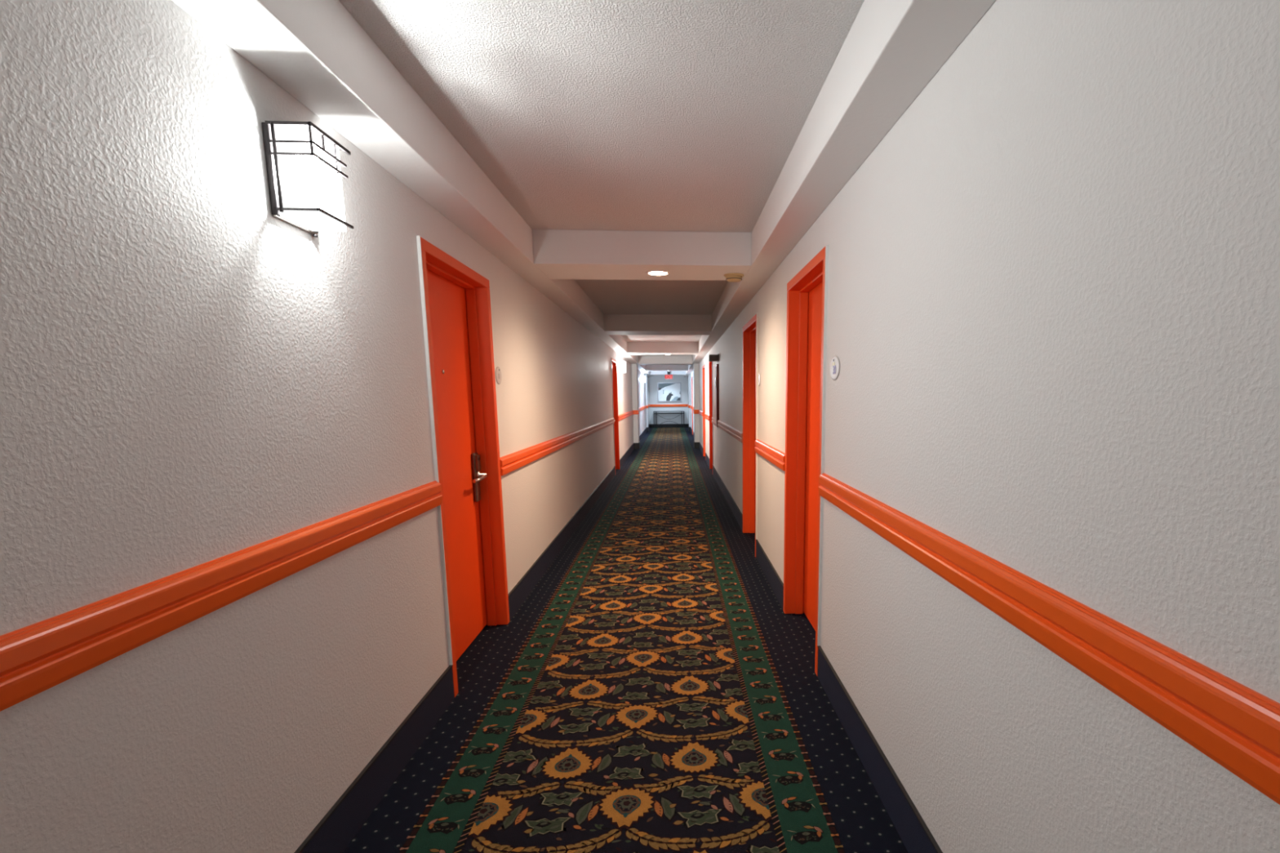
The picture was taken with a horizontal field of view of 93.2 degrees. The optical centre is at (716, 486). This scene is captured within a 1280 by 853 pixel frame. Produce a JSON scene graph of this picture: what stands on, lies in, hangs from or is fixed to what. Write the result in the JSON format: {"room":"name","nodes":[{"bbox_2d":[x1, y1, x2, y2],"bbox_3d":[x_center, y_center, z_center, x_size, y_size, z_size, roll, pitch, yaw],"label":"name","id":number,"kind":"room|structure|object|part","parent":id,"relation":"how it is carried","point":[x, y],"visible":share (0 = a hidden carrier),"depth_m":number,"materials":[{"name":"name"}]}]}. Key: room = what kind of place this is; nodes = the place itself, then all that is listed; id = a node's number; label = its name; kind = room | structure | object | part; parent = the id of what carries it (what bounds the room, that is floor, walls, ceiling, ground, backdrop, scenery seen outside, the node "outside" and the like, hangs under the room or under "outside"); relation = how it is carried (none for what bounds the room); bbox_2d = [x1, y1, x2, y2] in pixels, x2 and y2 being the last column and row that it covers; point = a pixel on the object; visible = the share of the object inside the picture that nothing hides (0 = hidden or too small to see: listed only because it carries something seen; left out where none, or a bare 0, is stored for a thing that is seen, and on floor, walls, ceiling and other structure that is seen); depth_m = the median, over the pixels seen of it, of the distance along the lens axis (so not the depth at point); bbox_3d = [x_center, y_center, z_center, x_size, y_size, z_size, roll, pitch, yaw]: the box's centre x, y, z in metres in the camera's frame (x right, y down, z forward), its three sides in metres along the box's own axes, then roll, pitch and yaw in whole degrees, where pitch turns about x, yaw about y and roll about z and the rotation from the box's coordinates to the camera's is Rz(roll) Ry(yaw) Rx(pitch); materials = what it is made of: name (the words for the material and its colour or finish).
{"room":"hotel corridor","nodes":[
{"label":"hotel corridor","id":0,"kind":"room"},
{"bbox_2d":[0,0,648,852],"bbox_3d":[-1.933,-1.470,10.612,0.160,2.578,33.650,-1,9,-4],"label":"wall","id":1,"kind":"structure","parent":0,"point":[191,375],"depth_m":1.38,"materials":[{"name":"white paint"}]},
{"bbox_2d":[0,480,442,711],"bbox_3d":[-1.069,0.396,0.254,0.025,0.109,4.976,-1,9,-4],"label":"chair rail","id":2,"kind":"object","parent":1,"relation":"attached to","point":[36,658],"visible":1,"depth_m":1.24,"materials":[{"name":"orange paint"}]},
{"bbox_2d":[261,120,353,237],"bbox_3d":[-1.143,-0.858,1.700,0.125,0.247,0.202,-1,9,-4],"label":"wall sconce","id":3,"kind":"object","parent":1,"relation":"attached to","point":[304,173],"visible":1,"depth_m":1.62,"materials":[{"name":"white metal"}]},
{"bbox_3d":[-1.197,-0.861,1.692,0.016,0.231,0.192,-1,9,-4],"label":"plate","id":4,"kind":"part","parent":3,"relation":"part of","materials":[{"name":"white glass"}]},
{"bbox_2d":[293,665,454,852],"bbox_3d":[-1.070,1.292,0.389,0.013,0.168,4.978,-1,9,-4],"label":"baseboard","id":5,"kind":"structure","parent":1,"relation":"attached to","point":[340,824],"depth_m":2.12,"materials":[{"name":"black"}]},
{"bbox_2d":[171,0,652,377],"bbox_3d":[-1.761,-2.533,10.388,0.187,0.213,33.500,-1,9,-4],"label":"soffit","id":6,"kind":"structure","parent":1,"relation":"attached to","point":[315,51],"depth_m":1.90,"materials":[{"name":"white paint"}]},
{"bbox_2d":[416,235,509,697],"bbox_3d":[-1.370,-0.100,3.175,0.170,2.090,0.988,-1,9,-4],"label":"door","id":7,"kind":"structure","parent":1,"relation":"in","point":[455,299],"depth_m":3.38,"materials":[{"name":"orange paint"}]},
{"bbox_3d":[-1.433,-0.079,3.175,0.044,2.025,0.872,-1,9,-4],"label":"panel","id":8,"kind":"part","parent":7,"relation":"part of","materials":[{"name":"orange paint"}]},
{"bbox_3d":[-1.427,-0.057,3.558,0.022,0.290,0.068,-1,9,-4],"label":"lock plate","id":9,"kind":"part","parent":7,"relation":"part of","materials":[{"name":"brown metal"}]},
{"bbox_3d":[-1.386,-0.058,3.497,0.050,0.052,0.178,-1,9,-4],"label":"lever handle","id":10,"kind":"part","parent":7,"relation":"part of","materials":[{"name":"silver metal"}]},
{"bbox_2d":[495,366,501,384],"bbox_3d":[-1.343,-0.685,3.696,0.006,0.108,0.124,-1,9,-4],"label":"number plaque","id":11,"kind":"object","parent":1,"relation":"attached to","point":[498,373],"visible":1,"depth_m":3.68,"materials":[{"name":"grey plastic"}]},
{"bbox_2d":[499,417,614,475],"bbox_3d":[-1.585,-0.657,7.220,0.025,0.109,7.192,-1,9,-4],"label":"chair rail","id":12,"kind":"object","parent":1,"relation":"attached to","point":[509,463],"visible":0.98,"depth_m":4.89,"materials":[{"name":"paint"}]},
{"bbox_2d":[507,466,615,621],"bbox_3d":[-1.585,0.240,7.355,0.013,0.168,7.194,-1,9,-4],"label":"baseboard","id":13,"kind":"structure","parent":1,"relation":"attached to","point":[521,591],"depth_m":5.09,"materials":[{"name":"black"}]},
{"bbox_2d":[611,357,619,469],"bbox_3d":[-1.965,-1.314,11.210,0.170,2.090,0.940,-1,9,-4],"label":"door","id":14,"kind":"structure","parent":1,"relation":"in","point":[614,366],"depth_m":11.58,"materials":[{"name":"orange paint"}]},
{"bbox_2d":[619,360,626,373],"bbox_3d":[-1.937,-2.478,12.421,0.125,0.247,0.202,-1,9,-4],"label":"wall sconce","id":15,"kind":"object","parent":1,"relation":"attached to","point":[620,361],"visible":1,"depth_m":12.33,"materials":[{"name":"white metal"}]},
{"bbox_2d":[617,410,633,421],"bbox_3d":[-2.079,-1.666,13.898,0.025,0.109,4.488,-1,9,-4],"label":"chair rail","id":16,"kind":"object","parent":1,"relation":"attached to","point":[626,415],"visible":1,"depth_m":13.33,"materials":[{"name":"orange paint"}]},
{"bbox_2d":[619,427,646,468],"bbox_3d":[-2.312,-1.381,18.081,0.148,0.168,12.690,-1,9,-4],"label":"baseboard","id":17,"kind":"structure","parent":1,"relation":"attached to","point":[627,454],"depth_m":14.96,"materials":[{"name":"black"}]},
{"bbox_2d":[631,364,639,443],"bbox_3d":[-2.209,-2.179,16.341,0.130,2.265,0.500,-1,9,-4],"label":"pilaster","id":18,"kind":"object","parent":1,"relation":"attached to","point":[634,366],"visible":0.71,"depth_m":16.10,"materials":[{"name":"white paint"}]},
{"bbox_2d":[633,409,639,414],"bbox_3d":[-2.199,-2.037,16.354,0.148,0.109,0.518,-1,9,-4],"label":"chair rail","id":19,"kind":"object","parent":1,"relation":"attached to","point":[635,412],"visible":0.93,"depth_m":16.10,"materials":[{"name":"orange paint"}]},
{"bbox_2d":[638,405,646,411],"bbox_3d":[-2.560,-2.648,20.401,0.025,0.109,7.698,-1,9,-4],"label":"chair rail","id":20,"kind":"object","parent":1,"relation":"attached to","point":[642,408],"visible":0.66,"depth_m":21.04,"materials":[{"name":"orange paint"}]},
{"bbox_2d":[644,374,648,427],"bbox_3d":[-2.843,-3.400,24.424,0.060,2.265,0.500,-1,9,-4],"label":"pilaster","id":21,"kind":"object","parent":1,"relation":"attached to","point":[646,376],"visible":0.79,"depth_m":24.17,"materials":[{"name":"white paint"}]},
{"bbox_2d":[338,0,864,355],"bbox_3d":[-0.964,-2.700,10.422,1.788,0.100,33.500,-1,9,-4],"label":"ceiling","id":22,"kind":"structure","parent":0,"point":[632,115],"depth_m":2.17,"materials":[{"name":"white paint"}]},
{"bbox_2d":[532,229,751,280],"bbox_3d":[-0.496,-1.598,4.173,1.418,0.213,0.520,-1,9,-4],"label":"beam","id":23,"kind":"structure","parent":22,"relation":"attached to","point":[559,254],"depth_m":3.94,"materials":[{"name":"white paint"}]},
{"bbox_2d":[645,270,670,275],"bbox_3d":[-0.410,-1.487,4.176,0.172,0.009,0.172,-1,9,-4],"label":"recessed light","id":24,"kind":"object","parent":23,"relation":"attached to","point":[655,273],"visible":1,"depth_m":4.17,"materials":[{"name":"white paint"}]},
{"bbox_2d":[724,272,743,282],"bbox_3d":[0.122,-1.490,4.286,0.144,0.042,0.144,-1,9,-4],"label":"smoke detector","id":25,"kind":"object","parent":23,"relation":"attached to","point":[733,277],"visible":1,"depth_m":4.24,"materials":[{"name":"brown plastic"}]},
{"bbox_2d":[604,314,711,335],"bbox_3d":[-0.794,-2.205,8.187,1.418,0.213,0.520,-1,9,-4],"label":"beam","id":26,"kind":"structure","parent":22,"relation":"attached to","point":[614,324],"depth_m":7.94,"materials":[{"name":"white paint"}]},
{"bbox_2d":[626,342,698,354],"bbox_3d":[-1.089,-2.808,12.181,1.418,0.213,0.520,-1,9,-4],"label":"beam","id":27,"kind":"structure","parent":22,"relation":"attached to","point":[633,348],"depth_m":11.93,"materials":[{"name":"white paint"}]},
{"bbox_2d":[638,355,692,364],"bbox_3d":[-1.389,-3.419,16.224,1.418,0.213,0.520,-1,9,-4],"label":"beam","id":28,"kind":"structure","parent":22,"relation":"attached to","point":[642,360],"depth_m":15.97,"materials":[{"name":"white paint"}]},
{"bbox_2d":[645,364,688,371],"bbox_3d":[-1.692,-4.037,20.317,1.418,0.213,0.520,-1,9,-4],"label":"beam","id":29,"kind":"structure","parent":22,"relation":"attached to","point":[648,367],"depth_m":20.07,"materials":[{"name":"white paint"}]},
{"bbox_2d":[649,370,685,375],"bbox_3d":[-1.987,-4.641,24.310,1.418,0.213,0.520,-1,9,-4],"label":"beam","id":30,"kind":"structure","parent":22,"relation":"attached to","point":[673,372],"depth_m":24.07,"materials":[{"name":"white paint"}]},
{"bbox_2d":[664,371,672,378],"bbox_3d":[-1.915,-4.461,23.978,0.324,0.315,0.190,-1,9,-4],"label":"exit sign","id":31,"kind":"object","parent":30,"relation":"attached to","point":[668,375],"visible":0.94,"depth_m":23.90,"materials":[{"name":"red plastic"}]},
{"bbox_2d":[342,427,908,852],"bbox_3d":[-0.949,-0.203,10.800,2.108,0.004,33.500,-1,9,-4],"label":"floor","id":32,"kind":"structure","parent":0,"point":[653,691],"depth_m":2.65,"materials":[{"name":"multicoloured carpet"}]},
{"bbox_2d":[653,410,684,427],"bbox_3d":[-2.152,-3.037,27.071,1.380,0.745,0.332,-1,9,-4],"label":"console table","id":33,"kind":"object","parent":32,"relation":"on","point":[655,413],"visible":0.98,"depth_m":27.00,"materials":[{"name":"black metal"}]},
{"bbox_2d":[648,374,688,424],"bbox_3d":[-2.185,-3.983,27.199,1.788,2.578,0.150,-1,9,-4],"label":"wall","id":34,"kind":"structure","parent":0,"point":[652,381],"depth_m":27.16,"materials":[{"name":"white paint"}]},
{"bbox_2d":[649,423,688,427],"bbox_3d":[-2.172,-2.775,27.300,1.788,0.160,0.012,-1,9,-4],"label":"baseboard","id":35,"kind":"structure","parent":34,"relation":"attached to","point":[686,425],"depth_m":27.30,"materials":[{"name":"black"}]},
{"bbox_2d":[649,404,688,407],"bbox_3d":[-2.177,-3.675,27.157,1.722,0.109,0.025,-1,9,-4],"label":"chair rail","id":36,"kind":"object","parent":34,"relation":"attached to","point":[653,405],"visible":1,"depth_m":27.15,"materials":[{"name":"orange paint"}]},
{"bbox_2d":[657,382,681,401],"bbox_3d":[-2.135,-4.267,27.066,1.055,0.850,0.035,-1,9,-4],"label":"framed picture","id":37,"kind":"object","parent":34,"relation":"attached to","point":[667,392],"visible":1,"depth_m":27.06,"materials":[{"name":"silver metal"}]},
{"bbox_2d":[688,0,1279,852],"bbox_3d":[0.009,-1.503,10.751,0.160,2.578,33.650,-1,9,-4],"label":"wall","id":38,"kind":"structure","parent":0,"point":[1053,316],"depth_m":1.12,"materials":[{"name":"white paint"}]},
{"bbox_2d":[688,374,690,426],"bbox_3d":[-1.120,-3.429,24.548,0.060,2.265,0.500,-1,9,-4],"label":"pilaster","id":39,"kind":"object","parent":38,"relation":"attached to","point":[689,391],"visible":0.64,"depth_m":24.33,"materials":[{"name":"white paint"}]},
{"bbox_2d":[691,376,693,434],"bbox_3d":[-0.799,-2.897,21.608,0.170,2.090,1.010,-1,9,-4],"label":"door","id":40,"kind":"structure","parent":38,"relation":"in","point":[692,376],"depth_m":21.98,"materials":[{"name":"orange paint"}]},
{"bbox_2d":[693,409,698,413],"bbox_3d":[-0.564,-2.064,16.471,0.148,0.109,0.518,-1,9,-4],"label":"chair rail","id":41,"kind":"object","parent":38,"relation":"attached to","point":[695,411],"visible":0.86,"depth_m":16.21,"materials":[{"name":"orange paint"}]},
{"bbox_2d":[693,364,699,442],"bbox_3d":[-0.556,-2.206,16.459,0.130,2.265,0.500,-1,9,-4],"label":"pilaster","id":42,"kind":"object","parent":38,"relation":"attached to","point":[695,366],"visible":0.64,"depth_m":16.21,"materials":[{"name":"white paint"}]},
{"bbox_2d":[693,440,703,455],"bbox_3d":[-0.480,-1.009,15.555,0.148,0.168,2.650,-1,9,-4],"label":"baseboard","id":43,"kind":"structure","parent":38,"relation":"attached to","point":[696,445],"depth_m":16.34,"materials":[{"name":"black"}]},
{"bbox_2d":[702,364,706,456],"bbox_3d":[-0.209,-1.691,13.631,0.170,2.090,0.990,-1,9,-4],"label":"door","id":44,"kind":"structure","parent":38,"relation":"in","point":[704,366],"depth_m":14.03,"materials":[{"name":"orange paint"}]},
{"bbox_2d":[704,413,709,420],"bbox_3d":[-0.201,-1.451,12.411,0.025,0.109,1.498,-1,9,-4],"label":"chair rail","id":45,"kind":"object","parent":38,"relation":"attached to","point":[706,415],"visible":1,"depth_m":12.19,"materials":[{"name":"orange paint"}]},
{"bbox_2d":[705,453,709,466],"bbox_3d":[-0.190,-0.555,12.547,0.013,0.168,1.500,-1,9,-4],"label":"baseboard","id":46,"kind":"structure","parent":38,"relation":"attached to","point":[707,459],"depth_m":12.61,"materials":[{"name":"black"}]},
{"bbox_2d":[708,361,713,468],"bbox_3d":[-0.030,-1.326,11.215,0.170,2.090,0.930,-1,9,-4],"label":"door","id":47,"kind":"structure","parent":38,"relation":"in","point":[710,364],"depth_m":11.58,"materials":[{"name":"orange paint"}]},
{"bbox_2d":[708,353,719,362],"bbox_3d":[-0.050,-1.994,9.298,0.150,0.115,0.220,-1,9,-4],"label":"wall box","id":48,"kind":"object","parent":38,"relation":"attached to","point":[712,357],"visible":1,"depth_m":9.21,"materials":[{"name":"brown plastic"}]},
{"bbox_2d":[713,364,719,426],"bbox_3d":[-0.018,-1.466,9.664,0.050,0.970,0.700,-1,9,-4],"label":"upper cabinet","id":49,"kind":"object","parent":38,"relation":"attached to","point":[716,369],"visible":0.97,"depth_m":9.37,"materials":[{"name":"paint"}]},
{"bbox_3d":[-0.029,-1.470,9.663,0.008,0.900,0.640,-1,9,-4],"label":"cabinet door","id":50,"kind":"part","parent":49,"relation":"part of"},
{"bbox_2d":[711,416,742,442],"bbox_3d":[0.091,-0.854,8.457,0.025,0.109,4.678,-1,9,-4],"label":"chair rail","id":51,"kind":"object","parent":38,"relation":"attached to","point":[735,433],"visible":1,"depth_m":7.25,"materials":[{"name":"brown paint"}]},
{"bbox_2d":[712,465,742,531],"bbox_3d":[0.103,0.042,8.593,0.013,0.168,4.680,-1,9,-4],"label":"baseboard","id":52,"kind":"structure","parent":38,"relation":"attached to","point":[735,510],"depth_m":7.71,"materials":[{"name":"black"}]},
{"bbox_2d":[742,312,758,557],"bbox_3d":[0.383,-0.484,5.643,0.170,2.090,1.030,-1,9,-4],"label":"door","id":53,"kind":"structure","parent":38,"relation":"in","point":[750,330],"depth_m":6.06,"materials":[{"name":"orange paint"}]},
{"bbox_3d":[0.445,-0.465,5.652,0.044,2.025,0.914,-1,9,-4],"label":"panel","id":54,"kind":"part","parent":53,"relation":"part of","materials":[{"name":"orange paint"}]},
{"bbox_2d":[757,373,760,386],"bbox_3d":[0.350,-0.888,4.972,0.006,0.108,0.140,-1,9,-4],"label":"number plaque","id":55,"kind":"object","parent":38,"relation":"attached to","point":[759,375],"visible":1,"depth_m":4.95,"materials":[{"name":"grey plastic"}]},
{"bbox_2d":[755,539,783,610],"bbox_3d":[0.397,0.642,4.623,0.013,0.168,1.331,-1,9,-4],"label":"baseboard","id":56,"kind":"structure","parent":38,"relation":"attached to","point":[771,574],"depth_m":4.48,"materials":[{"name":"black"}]},
{"bbox_2d":[755,439,785,471],"bbox_3d":[0.385,-0.254,4.487,0.025,0.109,1.329,-1,9,-4],"label":"chair rail","id":57,"kind":"object","parent":38,"relation":"attached to","point":[775,456],"visible":0.95,"depth_m":4.30,"materials":[{"name":"orange paint"}]},
{"bbox_2d":[783,244,828,675],"bbox_3d":[0.551,-0.140,3.363,0.170,2.090,0.953,-1,9,-4],"label":"door","id":58,"kind":"structure","parent":38,"relation":"in","point":[807,291],"depth_m":3.67,"materials":[{"name":"orange paint"}]},
{"bbox_3d":[0.614,-0.120,3.371,0.044,2.025,0.837,-1,9,-4],"label":"panel","id":59,"kind":"part","parent":58,"relation":"part of","materials":[{"name":"orange paint"}]},
{"bbox_2d":[829,355,839,380],"bbox_3d":[0.521,-0.526,2.659,0.006,0.108,0.164,-1,9,-4],"label":"number plaque","id":60,"kind":"object","parent":38,"relation":"attached to","point":[834,369],"visible":1,"depth_m":2.65,"materials":[{"name":"grey plastic"}]},
{"bbox_2d":[684,0,995,377],"bbox_3d":[-0.163,-2.559,10.502,0.183,0.213,33.500,-1,9,-4],"label":"soffit","id":61,"kind":"structure","parent":38,"relation":"attached to","point":[891,50],"depth_m":1.90,"materials":[{"name":"white paint"}]},
{"bbox_2d":[817,645,942,852],"bbox_3d":[0.688,1.238,0.682,0.013,0.168,4.776,-1,9,-4],"label":"baseboard","id":62,"kind":"structure","parent":38,"relation":"attached to","point":[913,832],"depth_m":2.14,"materials":[{"name":"blue"}]},
{"bbox_2d":[817,472,1279,804],"bbox_3d":[0.677,0.342,0.546,0.025,0.109,4.774,-1,9,-4],"label":"chair rail","id":63,"kind":"object","parent":38,"relation":"attached to","point":[1237,726],"visible":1,"depth_m":0.96,"materials":[{"name":"orange paint"}]}
]}

